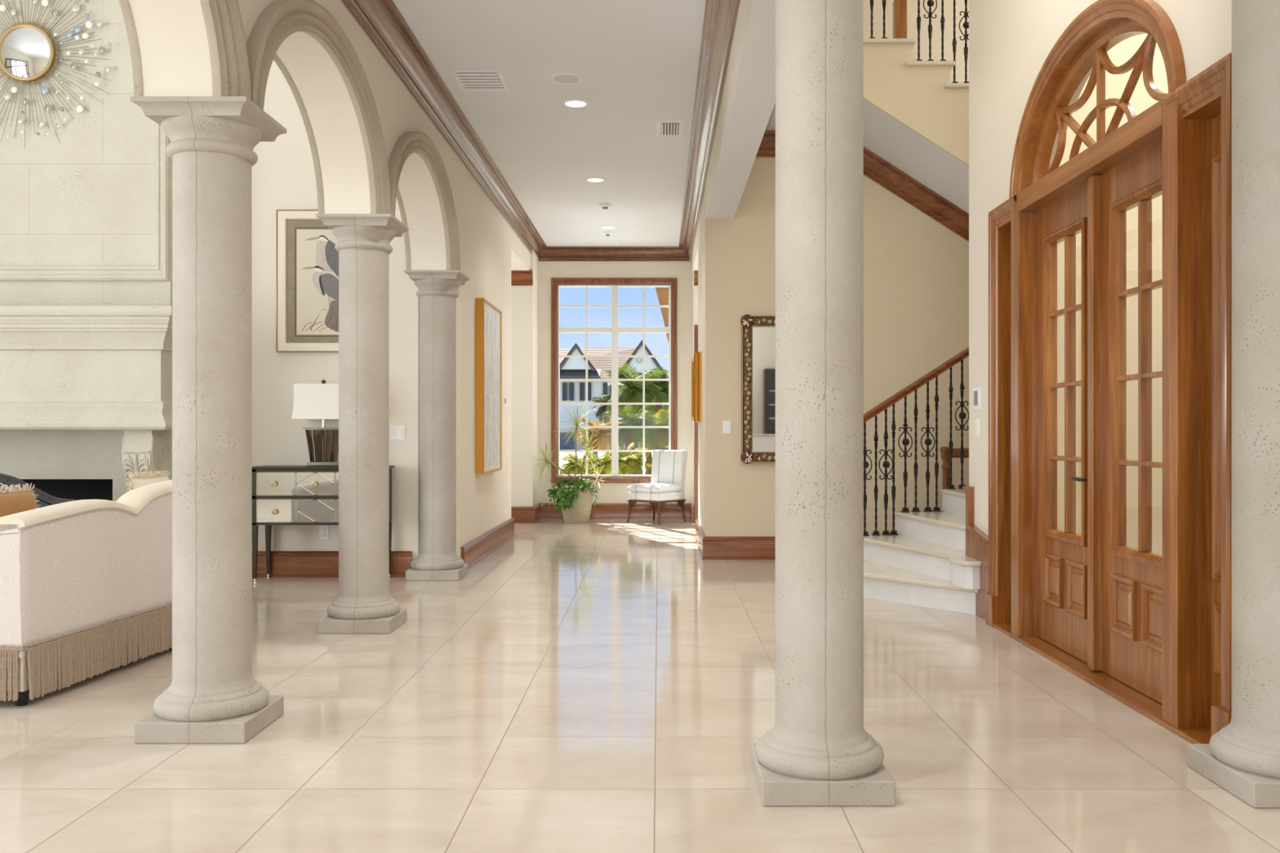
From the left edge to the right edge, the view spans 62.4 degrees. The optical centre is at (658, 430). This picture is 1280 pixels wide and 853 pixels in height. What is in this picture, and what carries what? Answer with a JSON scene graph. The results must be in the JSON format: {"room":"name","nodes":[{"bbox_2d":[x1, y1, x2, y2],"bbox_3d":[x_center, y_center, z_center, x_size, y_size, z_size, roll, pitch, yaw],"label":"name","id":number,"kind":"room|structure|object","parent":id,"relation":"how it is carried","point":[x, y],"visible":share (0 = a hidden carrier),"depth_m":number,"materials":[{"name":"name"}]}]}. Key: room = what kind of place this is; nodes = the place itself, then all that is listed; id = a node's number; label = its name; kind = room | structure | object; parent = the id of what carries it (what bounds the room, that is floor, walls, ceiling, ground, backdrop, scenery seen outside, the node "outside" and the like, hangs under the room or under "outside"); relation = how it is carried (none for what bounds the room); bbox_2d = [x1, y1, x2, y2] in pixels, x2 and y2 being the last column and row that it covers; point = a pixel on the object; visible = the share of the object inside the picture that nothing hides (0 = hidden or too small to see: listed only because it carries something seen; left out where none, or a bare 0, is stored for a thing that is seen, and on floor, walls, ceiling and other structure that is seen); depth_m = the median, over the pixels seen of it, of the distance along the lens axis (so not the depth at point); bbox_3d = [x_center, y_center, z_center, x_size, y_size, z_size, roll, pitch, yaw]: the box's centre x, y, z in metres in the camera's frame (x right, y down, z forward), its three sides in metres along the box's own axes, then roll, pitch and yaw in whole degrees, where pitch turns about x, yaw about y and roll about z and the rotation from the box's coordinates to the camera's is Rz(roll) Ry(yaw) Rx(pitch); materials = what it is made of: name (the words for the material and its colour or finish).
{"room":"house entrance hall","nodes":[
{"label":"house entrance hall","id":0,"kind":"room"},
{"bbox_2d":[128,0,530,558],"bbox_3d":[-1.821,-1.900,4.830,0.329,6.200,17.660,0,0,0],"label":"wall","id":1,"kind":"structure","parent":0,"point":[171,35],"depth_m":7.08,"materials":[{"name":"beige paint"}]},
{"bbox_2d":[119,0,251,100],"bbox_3d":[-1.840,-1.675,3.158,0.423,0.800,2.176,0,0,0],"label":"trim","id":2,"kind":"structure","parent":1,"relation":"attached to","point":[229,63],"depth_m":4.04,"materials":[{"name":"stone"}]},
{"bbox_2d":[246,0,391,220],"bbox_3d":[-1.835,-1.675,5.343,0.432,0.800,2.176,0,0,0],"label":"trim","id":3,"kind":"structure","parent":1,"relation":"attached to","point":[280,19],"depth_m":5.51,"materials":[{"name":"stone"}]},
{"bbox_2d":[387,131,460,270],"bbox_3d":[-1.831,-1.675,7.527,0.440,0.800,2.176,0,0,0],"label":"trim","id":4,"kind":"structure","parent":1,"relation":"attached to","point":[408,143],"depth_m":7.93,"materials":[{"name":"stone"}]},
{"bbox_2d":[482,511,484,524],"bbox_3d":[-1.666,0.835,10.060,0.010,0.118,0.075,0,0,0],"label":"power outlet","id":5,"kind":"object","parent":1,"relation":"attached to","point":[482,512],"visible":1,"depth_m":10.02,"materials":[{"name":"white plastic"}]},
{"bbox_2d":[461,517,515,568],"bbox_3d":[-1.819,1.094,10.459,0.388,0.212,3.018,0,0,0],"label":"baseboard","id":6,"kind":"structure","parent":1,"relation":"attached to","point":[474,551],"depth_m":10.11,"materials":[{"name":"brown wood"}]},
{"bbox_2d":[475,297,502,474],"bbox_3d":[-1.637,-0.405,10.190,0.086,1.610,1.100,0,0,0],"label":"framed painting","id":7,"kind":"object","parent":1,"relation":"attached to","point":[488,318],"visible":1,"depth_m":10.02,"materials":[{"name":"gold metal"}]},
{"bbox_2d":[341,0,740,261],"bbox_3d":[-0.646,-2.377,5.205,2.181,0.175,18.211,0,0,0],"label":"crown molding","id":8,"kind":"structure","parent":1,"relation":"attached to","point":[382,21],"depth_m":8.03,"materials":[{"name":"brown wood"}]},
{"bbox_2d":[251,60,418,559],"bbox_3d":[-5.482,-2.000,8.770,7.035,6.400,0.260,0,0,0],"label":"wall","id":9,"kind":"structure","parent":0,"point":[283,177],"depth_m":8.64,"materials":[{"name":"beige paint"}]},
{"bbox_2d":[275,209,338,352],"bbox_3d":[-2.689,-1.219,8.620,0.854,1.162,0.036,0,0,0],"label":"framed print","id":10,"kind":"object","parent":9,"relation":"attached to","point":[307,257],"visible":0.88,"depth_m":8.62,"materials":[{"name":"brown"}]},
{"bbox_2d":[319,524,328,539],"bbox_3d":[-2.735,0.835,8.635,0.075,0.118,0.010,0,0,0],"label":"power outlet","id":11,"kind":"object","parent":9,"relation":"attached to","point":[323,529],"visible":1,"depth_m":8.63,"materials":[{"name":"white plastic"}]},
{"bbox_2d":[252,551,412,577],"bbox_3d":[-2.882,1.094,8.626,1.735,0.212,0.048,0,0,0],"label":"baseboard","id":12,"kind":"structure","parent":9,"relation":"attached to","point":[283,564],"depth_m":8.61,"materials":[{"name":"brown wood"}]},
{"bbox_2d":[391,425,404,439],"bbox_3d":[-2.132,0.017,8.635,0.118,0.118,0.010,0,0,0],"label":"light switch","id":13,"kind":"object","parent":9,"relation":"attached to","point":[397,432],"visible":1,"depth_m":8.63,"materials":[{"name":"white plastic"}]},
{"bbox_2d":[511,249,538,506],"bbox_3d":[-3.312,-0.900,14.130,3.375,4.200,0.940,0,0,0],"label":"wall","id":14,"kind":"structure","parent":0,"point":[524,299],"depth_m":13.66,"materials":[{"name":"beige paint"}]},
{"bbox_2d":[511,269,533,285],"bbox_3d":[-3.263,-1.967,13.599,3.275,0.190,0.138,0,0,0],"label":"crown molding","id":15,"kind":"structure","parent":14,"relation":"attached to","point":[518,277],"depth_m":13.61,"materials":[{"name":"brown wood"}]},
{"bbox_2d":[392,0,705,246],"bbox_3d":[-0.640,-2.532,5.250,2.160,0.136,18.500,0,0,0],"label":"ceiling","id":16,"kind":"structure","parent":0,"point":[637,60],"depth_m":7.84,"materials":[{"name":"white paint"}]},
{"bbox_2d":[449,70,510,91],"bbox_3d":[-1.250,-2.456,7.440,0.350,0.016,0.440,0,0,0],"label":"ceiling vent","id":17,"kind":"object","parent":16,"relation":"in","point":[467,80],"visible":1,"depth_m":7.41,"materials":[{"name":"white plastic"}]},
{"bbox_2d":[549,72,583,84],"bbox_3d":[-0.644,-2.459,7.390,0.240,0.010,0.240,0,0,0],"label":"ceiling speaker","id":18,"kind":"object","parent":16,"relation":"attached to","point":[563,78],"visible":1,"depth_m":7.38,"materials":[{"name":"white plastic"}]},
{"bbox_2d":[553,75,579,83],"bbox_3d":[-0.644,-2.458,7.390,0.188,0.002,0.188,0,0,0],"label":"grille","id":19,"kind":"object","parent":18,"relation":"attached to","point":[557,78],"depth_m":7.38,"materials":[{"name":"white"}]},
{"bbox_2d":[562,98,589,107],"bbox_3d":[-0.623,-2.459,7.950,0.200,0.009,0.200,0,0,0],"label":"recessed light","id":20,"kind":"object","parent":16,"relation":"in","point":[572,103],"visible":1,"depth_m":7.94,"materials":[{"name":"white plastic"}]},
{"bbox_2d":[585,177,605,182],"bbox_3d":[-0.620,-2.459,10.370,0.200,0.009,0.200,0,0,0],"label":"recessed light","id":21,"kind":"object","parent":16,"relation":"in","point":[595,180],"visible":1,"depth_m":10.37,"materials":[{"name":"white plastic"}]},
{"bbox_2d":[599,202,611,208],"bbox_3d":[-0.580,-2.439,11.500,0.132,0.050,0.132,0,0,0],"label":"smoke detector","id":22,"kind":"object","parent":16,"relation":"attached to","point":[604,206],"visible":1,"depth_m":11.46,"materials":[{"name":"white plastic"}]},
{"bbox_2d":[604,231,611,235],"bbox_3d":[-0.630,-2.439,13.100,0.100,0.050,0.100,0,0,0],"label":"smoke detector","id":23,"kind":"object","parent":16,"relation":"attached to","point":[606,233],"visible":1,"depth_m":13.06,"materials":[{"name":"white plastic"}]},
{"bbox_2d":[595,240,621,244],"bbox_3d":[-0.655,-2.456,13.840,0.330,0.016,0.280,0,0,0],"label":"ceiling vent","id":24,"kind":"object","parent":16,"relation":"in","point":[597,242],"visible":1,"depth_m":13.81,"materials":[{"name":"white plastic"}]},
{"bbox_2d":[600,225,616,229],"bbox_3d":[-0.614,-2.459,12.800,0.200,0.009,0.200,0,0,0],"label":"recessed light","id":25,"kind":"object","parent":16,"relation":"in","point":[605,227],"visible":1,"depth_m":12.79,"materials":[{"name":"white plastic"}]},
{"bbox_2d":[656,120,683,136],"bbox_3d":[0.092,-2.455,8.610,0.215,0.018,0.420,0,0,0],"label":"ceiling vent","id":26,"kind":"object","parent":16,"relation":"in","point":[664,128],"visible":1,"depth_m":8.59,"materials":[{"name":"white plastic"}]},
{"bbox_2d":[538,258,692,503],"bbox_3d":[-0.450,-0.900,14.425,2.500,4.200,0.250,0,0,0],"label":"wall","id":27,"kind":"structure","parent":0,"point":[614,493],"depth_m":14.30,"materials":[{"name":"beige paint"}]},
{"bbox_2d":[511,503,694,523],"bbox_3d":[-2.215,1.094,13.966,5.370,0.212,0.688,0,0,0],"label":"baseboard","id":28,"kind":"structure","parent":27,"relation":"attached to","point":[533,514],"depth_m":14.27,"materials":[{"name":"brown wood"}]},
{"bbox_2d":[551,278,676,483],"bbox_3d":[-0.600,-0.673,14.348,1.700,2.773,0.164,0,0,0],"label":"window","id":29,"kind":"structure","parent":27,"relation":"in","point":[556,330],"depth_m":14.34,"materials":[{"name":"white wood"}]},
{"bbox_2d":[0,519,1279,852],"bbox_3d":[-1.750,1.300,5.250,14.700,0.200,18.500,0,0,0],"label":"floor","id":30,"kind":"structure","parent":0,"point":[597,686],"depth_m":4.09,"materials":[{"name":"tile"}]},
{"bbox_2d":[0,473,75,507],"bbox_3d":[-4.891,0.737,7.400,1.602,0.926,0.240,0,0,0],"label":"fire screen","id":31,"kind":"object","parent":30,"relation":"on","point":[8,480],"visible":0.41,"depth_m":7.39,"materials":[{"name":"black metal"}]},
{"bbox_2d":[0,0,172,505],"bbox_3d":[-4.890,-1.875,8.169,2.680,6.150,0.938,0,0,0],"label":"fireplace","id":32,"kind":"object","parent":30,"relation":"on","point":[86,216],"visible":0.5,"depth_m":8.20,"materials":[{"name":"stone"}]},
{"bbox_2d":[0,0,111,146],"bbox_3d":[-4.915,-2.924,8.164,1.378,1.463,0.073,0,0,0],"label":"sunburst mirror","id":33,"kind":"object","parent":32,"relation":"attached to","point":[27,51],"visible":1,"depth_m":8.15,"materials":[{"name":"silver metal"}]},
{"bbox_2d":[0,26,49,77],"bbox_3d":[-4.890,-2.920,8.141,0.400,0.400,0.028,0,0,0],"label":"mirror glass","id":34,"kind":"object","parent":33,"relation":"attached to","point":[24,51],"depth_m":8.14,"materials":[{"name":"silver mirror"}]},
{"bbox_2d":[0,305,172,430],"bbox_3d":[-4.890,-0.458,7.950,2.680,0.915,0.500,0,0,0],"label":"mantel","id":35,"kind":"object","parent":32,"relation":"attached to","point":[63,367],"depth_m":7.82,"materials":[{"name":"stone"}]},
{"bbox_2d":[0,480,172,706],"bbox_3d":[-3.098,0.737,5.587,0.980,0.927,2.049,0,0,5],"label":"sofa","id":36,"kind":"object","parent":30,"relation":"on","point":[86,585],"visible":0.62,"depth_m":4.94,"materials":[{"name":"beige fabric"}]},
{"bbox_2d":[0,483,39,517],"bbox_3d":[-3.050,0.435,4.960,0.162,0.357,0.443,0,0,9],"label":"pillow","id":37,"kind":"object","parent":36,"relation":"on","point":[21,500],"visible":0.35,"depth_m":4.98,"materials":[{"name":"orange fabric"}]},
{"bbox_2d":[124,470,172,491],"bbox_3d":[-2.900,0.391,6.050,0.134,0.313,0.422,0,0,7],"label":"pillow","id":38,"kind":"object","parent":36,"relation":"on","point":[137,480],"visible":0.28,"depth_m":5.97,"materials":[{"name":"beige fabric"}]},
{"bbox_2d":[130,96,286,743],"bbox_3d":[-1.795,-0.037,4.250,0.442,2.475,0.442,0,0,0],"label":"stone column","id":39,"kind":"structure","parent":30,"relation":"on","point":[213,695],"depth_m":4.12,"materials":[{"name":"beige stone"}]},
{"bbox_2d":[252,465,394,583],"bbox_3d":[-2.680,0.743,8.430,1.060,0.915,0.351,0,0,0],"label":"console table","id":40,"kind":"object","parent":30,"relation":"on","point":[282,495],"visible":0.58,"depth_m":8.28,"materials":[{"name":"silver metal"}]},
{"bbox_2d":[291,379,338,462],"bbox_3d":[-2.677,-0.060,8.440,0.386,0.690,0.386,0,0,0],"label":"table lamp","id":41,"kind":"object","parent":40,"relation":"on","point":[311,401],"visible":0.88,"depth_m":8.26,"materials":[{"name":"white fabric"}]},
{"bbox_2d":[315,213,408,633],"bbox_3d":[-1.795,-0.037,6.435,0.442,2.475,0.442,0,0,0],"label":"stone column","id":42,"kind":"structure","parent":30,"relation":"on","point":[364,604],"depth_m":6.30,"materials":[{"name":"beige stone"}]},
{"bbox_2d":[404,270,469,581],"bbox_3d":[-1.803,-0.037,8.620,0.442,2.475,0.442,0,0,0],"label":"stone column","id":43,"kind":"structure","parent":30,"relation":"on","point":[437,559],"depth_m":8.49,"materials":[{"name":"beige stone"}]},
{"bbox_2d":[531,401,609,524],"bbox_3d":[-1.156,0.396,13.679,1.102,1.607,0.732,0,0,-11],"label":"potted plant","id":44,"kind":"object","parent":30,"relation":"on","point":[575,503],"visible":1,"depth_m":13.57,"materials":[{"name":"green plant"}]},
{"bbox_2d":[626,449,687,524],"bbox_3d":[-0.005,0.732,13.779,0.557,0.943,0.619,0,0,39],"label":"slipper chair","id":45,"kind":"object","parent":30,"relation":"on","point":[668,467],"visible":1,"depth_m":13.76,"materials":[{"name":"white fabric"}]},
{"bbox_2d":[626,483,682,493],"bbox_3d":[-0.047,0.753,13.728,0.544,0.120,0.480,0,0,40],"label":"seat cushion","id":46,"kind":"object","parent":45,"relation":"on","point":[641,487],"depth_m":13.58,"materials":[{"name":"white fabric"}]},
{"bbox_2d":[751,0,895,806],"bbox_3d":[0.544,-0.385,3.577,0.442,3.170,0.442,0,0,0],"label":"stone column","id":47,"kind":"structure","parent":30,"relation":"on","point":[818,751],"depth_m":3.44,"materials":[{"name":"beige stone"}]},
{"bbox_2d":[766,38,981,614],"bbox_3d":[3.275,-1.008,8.279,4.550,4.416,3.062,0,0,0],"label":"staircase","id":48,"kind":"structure","parent":30,"relation":"on","point":[916,120],"depth_m":8.69,"materials":[{"name":"white stone"}]},
{"bbox_2d":[863,346,968,536],"bbox_3d":[2.270,-0.137,8.609,2.088,1.954,0.075,0,0,-17],"label":"stair railing","id":49,"kind":"object","parent":48,"relation":"on","point":[933,374],"visible":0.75,"depth_m":8.52,"materials":[{"name":"black metal"}]},
{"bbox_2d":[869,0,968,83],"bbox_3d":[2.000,-3.558,8.750,2.000,1.416,0.108,0,0,0],"label":"stair railing","id":50,"kind":"object","parent":48,"relation":"on","point":[900,6],"visible":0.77,"depth_m":8.73,"materials":[{"name":"black metal"}]},
{"bbox_2d":[940,446,968,511],"bbox_3d":[3.204,0.672,9.400,1.391,1.055,0.112,0,0,0],"label":"guard rail","id":51,"kind":"object","parent":30,"relation":"on","point":[944,451],"visible":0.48,"depth_m":9.37,"materials":[{"name":"brown wood"}]},
{"bbox_2d":[1186,0,1279,808],"bbox_3d":[2.100,-0.385,3.560,0.442,3.170,0.442,0,0,0],"label":"stone column","id":52,"kind":"structure","parent":30,"relation":"on","point":[1242,758],"depth_m":3.49,"materials":[{"name":"beige stone"}]},
{"bbox_2d":[692,271,697,505],"bbox_3d":[2.230,-0.900,14.130,3.540,4.200,0.940,0,0,0],"label":"wall","id":53,"kind":"structure","parent":0,"point":[695,288],"depth_m":13.89,"materials":[{"name":"beige paint"}]},
{"bbox_2d":[693,324,697,523],"bbox_3d":[0.511,-0.080,13.640,0.098,2.560,0.040,0,0,0],"label":"door frame","id":54,"kind":"structure","parent":53,"relation":"attached to","point":[695,326],"depth_m":13.62,"materials":[{"name":"brown wood"}]},
{"bbox_2d":[693,270,697,285],"bbox_3d":[2.180,-1.967,13.599,3.440,0.190,0.138,0,0,0],"label":"trim","id":55,"kind":"structure","parent":53,"relation":"attached to","point":[695,272],"depth_m":13.61,"materials":[{"name":"brown wood"}]},
{"bbox_2d":[692,193,704,533],"bbox_3d":[0.570,-0.900,11.840,0.260,4.200,3.640,0,0,0],"label":"wall","id":56,"kind":"structure","parent":0,"point":[701,220],"depth_m":10.77,"materials":[{"name":"beige paint"}]},
{"bbox_2d":[691,351,702,422],"bbox_3d":[0.403,-0.443,11.170,0.094,0.729,0.860,0,0,0],"label":"frame","id":57,"kind":"object","parent":56,"relation":"attached to","point":[696,361],"visible":1,"depth_m":10.75,"materials":[{"name":"gold metal"}]},
{"bbox_2d":[694,519,775,559],"bbox_3d":[1.011,1.094,10.751,1.218,0.212,1.938,0,0,0],"label":"baseboard","id":58,"kind":"structure","parent":56,"relation":"attached to","point":[710,548],"depth_m":9.79,"materials":[{"name":"brown wood"}]},
{"bbox_2d":[705,0,753,217],"bbox_3d":[0.568,-3.585,6.620,0.265,3.230,6.400,0,0,0],"label":"beam","id":59,"kind":"structure","parent":0,"point":[744,10],"depth_m":6.48,"materials":[{"name":"beige paint"}]},
{"bbox_2d":[705,0,775,218],"bbox_3d":[0.568,-1.967,6.625,0.263,0.006,6.389,0,0,0],"label":"soffit","id":60,"kind":"structure","parent":59,"relation":"attached to","point":[753,97],"depth_m":6.50,"materials":[{"name":"white paint"}]},
{"bbox_2d":[704,0,968,536],"bbox_3d":[3.220,-2.000,9.920,5.560,6.400,0.200,0,0,0],"label":"wall","id":61,"kind":"structure","parent":0,"point":[916,268],"depth_m":9.82,"materials":[{"name":"beige paint"}]},
{"bbox_2d":[722,420,730,433],"bbox_3d":[0.635,-0.030,9.815,0.075,0.118,0.010,0,0,0],"label":"switch","id":62,"kind":"object","parent":61,"relation":"attached to","point":[726,424],"visible":1,"depth_m":9.81,"materials":[{"name":"white plastic"}]},
{"bbox_2d":[740,314,775,463],"bbox_3d":[1.251,-0.381,9.784,0.982,1.386,0.073,0,0,0],"label":"mirror","id":63,"kind":"object","parent":61,"relation":"attached to","point":[757,332],"visible":0.4,"depth_m":9.79,"materials":[{"name":"beige mirror"}]},
{"bbox_2d":[752,326,775,452],"bbox_3d":[1.251,-0.381,9.797,0.778,1.182,0.006,0,0,0],"label":"mirror glass","id":64,"kind":"object","parent":63,"relation":"attached to","point":[763,337],"depth_m":9.79,"materials":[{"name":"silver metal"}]},
{"bbox_2d":[755,130,968,241],"bbox_3d":[3.155,-1.395,9.764,4.890,2.720,0.127,0,0,0],"label":"crown molding","id":65,"kind":"structure","parent":61,"relation":"attached to","point":[876,168],"depth_m":9.77,"materials":[{"name":"brown wood"}]},
{"bbox_2d":[968,0,1231,536],"bbox_3d":[2.192,-2.000,5.255,0.215,6.400,3.670,0,0,0],"label":"wall","id":66,"kind":"structure","parent":0,"point":[1011,41],"depth_m":6.52,"materials":[{"name":"beige paint"}]},
{"bbox_2d":[962,485,988,620],"bbox_3d":[2.067,0.787,6.830,0.045,0.825,0.540,0,0,0],"label":"baseboard","id":67,"kind":"structure","parent":66,"relation":"attached to","point":[976,541],"depth_m":6.81,"materials":[{"name":"brown wood"}]},
{"bbox_2d":[973,386,981,409],"bbox_3d":[2.080,-0.208,6.900,0.010,0.145,0.170,0,0,0],"label":"alarm keypad","id":68,"kind":"object","parent":66,"relation":"attached to","point":[976,391],"visible":1,"depth_m":6.88,"materials":[{"name":"white plastic"}]},
{"bbox_2d":[975,418,979,436],"bbox_3d":[2.080,-0.015,6.890,0.010,0.118,0.075,0,0,0],"label":"dimmer switch","id":69,"kind":"object","parent":66,"relation":"attached to","point":[977,420],"visible":1,"depth_m":6.87,"materials":[{"name":"white plastic"}]},
{"bbox_2d":[985,0,1231,743],"bbox_3d":[2.143,-0.411,5.160,0.227,3.222,2.796,0,0,0],"label":"door surround","id":70,"kind":"object","parent":66,"relation":"attached to","point":[1193,121],"visible":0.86,"depth_m":4.26,"materials":[{"name":"brown wood"}]},
{"bbox_2d":[1036,174,1102,671],"bbox_3d":[2.146,-0.036,5.574,0.122,2.417,0.888,0,0,0],"label":"door","id":71,"kind":"structure","parent":70,"relation":"attached to","point":[1069,563],"depth_m":5.57,"materials":[{"name":"brown wood"}]},
{"bbox_2d":[1102,139,1162,703],"bbox_3d":[2.167,-0.036,4.725,0.071,2.417,0.846,0,0,0],"label":"door","id":72,"kind":"structure","parent":70,"relation":"attached to","point":[1132,577],"depth_m":4.85,"materials":[{"name":"brown wood"}]},
{"bbox_2d":[1057,33,1168,555],"bbox_3d":[4.150,-2.000,8.425,3.700,6.400,2.950,0,0,0],"label":"wall","id":73,"kind":"structure","parent":0,"point":[1140,100],"depth_m":6.95,"materials":[{"name":"beige paint"}]},
{"label":"outside","id":74,"kind":"structure","parent":0,"visible":0},
{"bbox_2d":[560,446,668,474],"bbox_3d":[0.000,1.500,77.300,120.000,0.100,125.400,0,0,0],"label":"ground","id":75,"kind":"structure","parent":74,"point":[562,454],"depth_m":63.94,"materials":[{"name":"white"}]},
{"bbox_2d":[560,452,595,474],"bbox_3d":[-1.432,0.898,18.506,0.783,1.139,0.843,0,0,5],"label":"palm","id":76,"kind":"object","parent":75,"relation":"on","point":[569,468],"visible":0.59,"depth_m":18.37,"materials":[{"name":"green plant"}]},
{"bbox_2d":[574,416,623,462],"bbox_3d":[-1.136,0.595,20.032,0.941,1.731,0.892,0,0,0],"label":"palm","id":77,"kind":"object","parent":75,"relation":"on","point":[601,438],"visible":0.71,"depth_m":19.86,"materials":[{"name":"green plant"}]},
{"bbox_2d":[580,452,628,474],"bbox_3d":[-0.954,0.880,17.995,0.747,1.174,0.715,0,0,23],"label":"palm","id":78,"kind":"object","parent":75,"relation":"on","point":[605,459],"visible":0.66,"depth_m":17.86,"materials":[{"name":"green plant"}]},
{"bbox_2d":[589,393,624,458],"bbox_3d":[-1.325,0.234,28.016,1.013,2.457,1.138,0,0,0],"label":"palm","id":79,"kind":"object","parent":75,"relation":"on","point":[602,410],"visible":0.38,"depth_m":27.86,"materials":[{"name":"green plant"}]},
{"bbox_2d":[560,339,666,448],"bbox_3d":[-6.609,-2.650,84.650,14.783,8.300,10.700,0,0,0],"label":"house","id":80,"kind":"structure","parent":75,"relation":"on","point":[570,367],"depth_m":80.61,"materials":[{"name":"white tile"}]},
{"bbox_2d":[562,382,566,400],"bbox_3d":[-7.157,-2.949,80.460,0.340,1.378,0.080,0,0,0],"label":"shutter","id":81,"kind":"object","parent":80,"relation":"hanging from","point":[564,384],"depth_m":80.41,"materials":[{"name":"grey"}]},
{"bbox_2d":[569,382,573,400],"bbox_3d":[-6.617,-2.949,80.460,0.340,1.378,0.080,0,0,0],"label":"shutter","id":82,"kind":"object","parent":80,"relation":"hanging from","point":[571,384],"depth_m":80.41,"materials":[{"name":"grey wood"}]},
{"bbox_2d":[579,382,584,400],"bbox_3d":[-5.837,-2.949,80.460,0.340,1.378,0.080,0,0,0],"label":"shutter","id":83,"kind":"object","parent":80,"relation":"hanging from","point":[581,384],"depth_m":80.41,"materials":[{"name":"grey"}]},
{"bbox_2d":[587,382,591,400],"bbox_3d":[-5.297,-2.949,80.460,0.340,1.378,0.080,0,0,0],"label":"shutter","id":84,"kind":"object","parent":80,"relation":"hanging from","point":[588,384],"depth_m":80.41,"materials":[{"name":"grey wood"}]},
{"bbox_2d":[603,382,607,397],"bbox_3d":[-4.064,-2.949,80.460,0.340,1.378,0.080,0,0,0],"label":"shutter","id":85,"kind":"object","parent":80,"relation":"hanging from","point":[605,384],"depth_m":80.41,"materials":[{"name":"grey"}]},
{"bbox_2d":[603,442,652,474],"bbox_3d":[-0.564,0.844,18.974,0.957,1.245,0.837,0,0,10],"label":"palm","id":86,"kind":"object","parent":75,"relation":"on","point":[632,459],"visible":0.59,"depth_m":18.88,"materials":[{"name":"green plant"}]},
{"bbox_2d":[600,404,663,474],"bbox_3d":[-0.591,0.441,22.022,1.292,2.052,1.290,0,0,-41],"label":"palm","id":87,"kind":"object","parent":75,"relation":"on","point":[628,434],"visible":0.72,"depth_m":21.79,"materials":[{"name":"green plant"}]},
{"bbox_2d":[601,363,668,474],"bbox_3d":[-0.536,-0.043,25.017,1.639,3.008,1.586,0,0,0],"label":"palm","id":88,"kind":"object","parent":75,"relation":"on","point":[633,391],"visible":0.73,"depth_m":24.73,"materials":[{"name":"green plant"}]},
{"bbox_2d":[617,396,668,474],"bbox_3d":[-0.284,0.126,30.927,2.202,2.676,2.174,0,0,0],"label":"palm","id":89,"kind":"object","parent":75,"relation":"on","point":[649,459],"visible":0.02,"depth_m":30.92,"materials":[{"name":"green plant"}]},
{"bbox_2d":[628,366,668,413],"bbox_3d":[0.040,-0.045,26.023,1.662,3.011,1.750,0,0,0],"label":"palm","id":90,"kind":"object","parent":75,"relation":"on","point":[665,389],"visible":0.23,"depth_m":25.79,"materials":[{"name":"green plant"}]},
{"bbox_2d":[635,408,668,457],"bbox_3d":[0.105,0.506,23.009,1.380,1.922,1.312,0,0,0],"label":"palm","id":91,"kind":"object","parent":75,"relation":"on","point":[661,435],"visible":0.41,"depth_m":22.80,"materials":[{"name":"green plant"}]},
{"bbox_2d":[655,287,668,342],"bbox_3d":[-0.380,-2.285,18.025,3.416,7.675,3.228,0,0,0],"label":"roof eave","id":92,"kind":"object","parent":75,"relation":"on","point":[662,293],"visible":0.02,"depth_m":17.84,"materials":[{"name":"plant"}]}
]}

